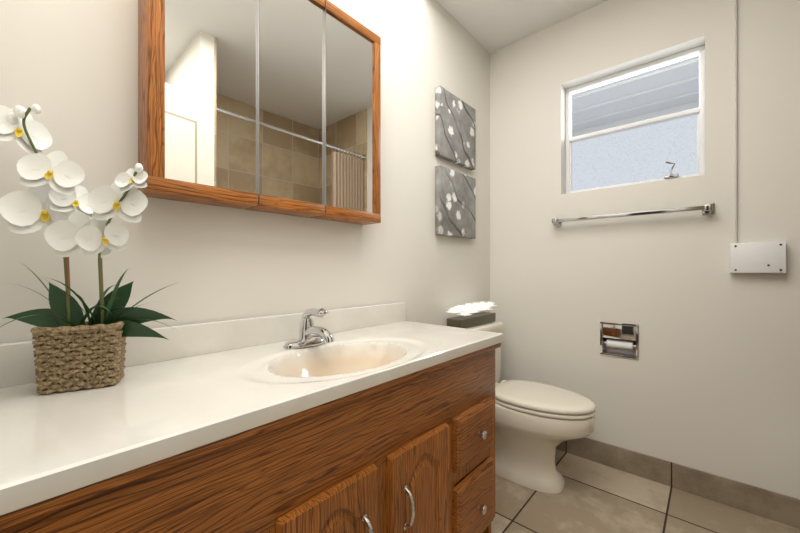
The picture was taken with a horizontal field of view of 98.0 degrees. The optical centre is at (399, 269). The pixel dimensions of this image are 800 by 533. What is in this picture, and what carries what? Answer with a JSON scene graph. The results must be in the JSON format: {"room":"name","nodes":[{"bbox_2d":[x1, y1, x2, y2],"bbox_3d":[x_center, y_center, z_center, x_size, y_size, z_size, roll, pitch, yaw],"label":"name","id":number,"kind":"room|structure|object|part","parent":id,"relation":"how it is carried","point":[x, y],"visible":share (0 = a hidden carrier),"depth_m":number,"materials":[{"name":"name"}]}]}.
{"room":"bathroom","nodes":[
{"label":"bathroom","id":0,"kind":"room"},
{"bbox_2d":[0,0,489,343],"bbox_3d":[-0.181,-0.203,1.587,0.150,2.534,2.510,0,0,42],"label":"wall","id":1,"kind":"structure","parent":0,"point":[69,68],"depth_m":1.10,"materials":[{"name":"beige paint"}]},
{"bbox_2d":[138,0,380,224],"bbox_3d":[-0.380,-0.576,1.169,0.102,0.765,0.796,0,0,42],"label":"upper cabinet","id":2,"kind":"object","parent":1,"relation":"attached to","point":[271,106],"visible":0.96,"depth_m":1.06,"materials":[{"name":"brown wood"}]},
{"bbox_2d":[435,165,475,238],"bbox_3d":[0.329,-0.378,2.017,0.032,0.370,0.380,0,0,42],"label":"picture","id":3,"kind":"object","parent":1,"relation":"attached to","point":[455,203],"visible":1,"depth_m":1.97},
{"bbox_2d":[435,86,475,169],"bbox_3d":[0.329,-0.805,2.017,0.032,0.370,0.380,0,0,42],"label":"picture","id":4,"kind":"object","parent":1,"relation":"attached to","point":[455,129],"visible":1,"depth_m":1.97},
{"bbox_2d":[436,0,606,52],"bbox_3d":[0.342,-1.495,0.445,2.450,0.050,3.520,0,0,42],"label":"ceiling","id":5,"kind":"structure","parent":0,"point":[490,26],"depth_m":2.01,"materials":[{"name":"white paint"}]},
{"bbox_2d":[490,0,799,498],"bbox_3d":[1.519,-0.203,1.654,2.300,2.534,0.150,0,0,42],"label":"wall","id":6,"kind":"structure","parent":0,"point":[708,381],"depth_m":1.73,"materials":[{"name":"beige paint"}]},
{"bbox_2d":[600,321,638,359],"bbox_3d":[1.195,0.375,1.888,0.178,0.184,0.078,0,0,42],"label":"paper holder","id":7,"kind":"object","parent":6,"relation":"attached to","point":[620,340],"visible":1,"depth_m":1.87,"materials":[{"name":"silver metal"}]},
{"bbox_2d":[552,203,714,225],"bbox_3d":[1.167,-0.285,1.822,0.714,0.046,0.065,0,0,42],"label":"towel rail","id":8,"kind":"object","parent":6,"relation":"attached to","point":[707,208],"visible":1,"depth_m":1.74,"materials":[{"name":"silver metal"}]},
{"bbox_2d":[566,45,704,193],"bbox_3d":[1.261,-0.773,1.923,0.640,0.653,0.060,0,0,42],"label":"window","id":9,"kind":"structure","parent":6,"relation":"in","point":[699,111],"depth_m":1.89,"materials":[{"name":"white metal"}]},
{"bbox_3d":[1.269,-0.628,1.932,0.596,0.318,0.004,0,0,42],"label":"window glass frosted","id":10,"kind":"part","parent":9,"relation":"part of","materials":[{"name":"white glass"}]},
{"bbox_2d":[664,161,678,178],"bbox_3d":[1.376,-0.512,1.766,0.060,0.078,0.048,0,0,42],"label":"handle","id":11,"kind":"object","parent":9,"relation":"attached to","point":[671,175],"depth_m":1.76,"materials":[{"name":"silver metal"}]},
{"bbox_2d":[572,55,698,136],"bbox_3d":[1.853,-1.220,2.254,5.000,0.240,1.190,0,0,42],"label":"window pane","id":12,"kind":"structure","parent":6,"relation":"attached to","point":[672,88],"depth_m":2.60,"materials":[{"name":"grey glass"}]},
{"bbox_2d":[556,437,799,528],"bbox_3d":[1.132,1.004,1.889,1.407,0.119,0.010,0,0,42],"label":"baseboard","id":13,"kind":"structure","parent":6,"relation":"attached to","point":[775,506],"depth_m":1.65,"materials":[{"name":"tile"}]},
{"bbox_2d":[730,0,785,272],"bbox_3d":[1.542,-0.728,1.504,0.168,1.481,0.041,0,0,42],"label":"electrical box","id":14,"kind":"object","parent":6,"relation":"attached to","point":[757,257],"depth_m":1.51,"materials":[{"name":"white plastic"}]},
{"bbox_2d":[491,449,799,532],"bbox_3d":[0.342,1.089,0.445,2.450,0.050,3.520,0,0,42],"label":"floor","id":15,"kind":"structure","parent":0,"point":[593,497],"depth_m":1.55,"materials":[{"name":"tile"}]},
{"bbox_2d":[0,302,502,532],"bbox_3d":[-0.217,0.592,1.019,0.544,0.945,1.307,0,0,42],"label":"bathroom vanity","id":16,"kind":"object","parent":15,"relation":"on","point":[379,418],"visible":0.96,"depth_m":0.74,"materials":[{"name":"brown wood"}]},
{"bbox_2d":[30,318,128,394],"bbox_3d":[-0.670,0.177,0.738,0.132,0.133,0.157,0,0,42],"label":"basket","id":17,"kind":"object","parent":16,"relation":"on","point":[72,354],"depth_m":0.70,"materials":[{"name":"beige wicker"}]},
{"bbox_2d":[0,104,176,394],"bbox_3d":[-0.617,-0.039,0.741,0.261,0.565,0.354,0,0,42],"label":"orchid plant","id":18,"kind":"object","parent":16,"relation":"on","point":[74,351],"visible":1,"depth_m":0.70,"materials":[{"name":"white plant"}]},
{"bbox_2d":[283,308,334,349],"bbox_3d":[-0.264,0.181,1.099,0.164,0.124,0.160,0,0,42],"label":"faucet","id":19,"kind":"object","parent":16,"relation":"on","point":[311,337],"depth_m":1.10,"materials":[{"name":"silver metal"}]},
{"bbox_3d":[-0.145,0.709,0.757,0.019,0.462,0.260,0,0,42],"label":"door","id":20,"kind":"part","parent":16,"relation":"part of","materials":[{"name":"brown wood"}]},
{"bbox_3d":[0.061,0.709,0.987,0.019,0.462,0.267,0,0,42],"label":"door","id":21,"kind":"part","parent":16,"relation":"part of","materials":[{"name":"brown wood"}]},
{"bbox_3d":[0.264,0.566,1.214,0.022,0.176,0.260,0,0,42],"label":"drawer","id":22,"kind":"part","parent":16,"relation":"part of","materials":[{"name":"brown wood"}]},
{"bbox_3d":[0.264,0.822,1.214,0.022,0.236,0.260,0,0,42],"label":"drawer","id":23,"kind":"part","parent":16,"relation":"part of","materials":[{"name":"brown wood"}]},
{"bbox_2d":[465,321,595,493],"bbox_3d":[0.631,0.690,1.835,0.716,0.749,0.454,0,0,42],"label":"toilet","id":24,"kind":"object","parent":15,"relation":"on","point":[536,423],"visible":0.6,"depth_m":1.70,"materials":[{"name":"beige ceramic"}]},
{"bbox_2d":[446,301,496,327],"bbox_3d":[0.419,0.252,2.004,0.146,0.124,0.436,0,0,42],"label":"tray","id":25,"kind":"object","parent":24,"relation":"on","point":[467,319],"visible":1,"depth_m":1.94,"materials":[{"name":"grey"}]},
{"bbox_3d":[0.712,0.647,1.763,0.498,0.050,0.370,0,0,42],"label":"seat","id":26,"kind":"part","parent":24,"relation":"part of","materials":[{"name":"beige ceramic"}]}
]}

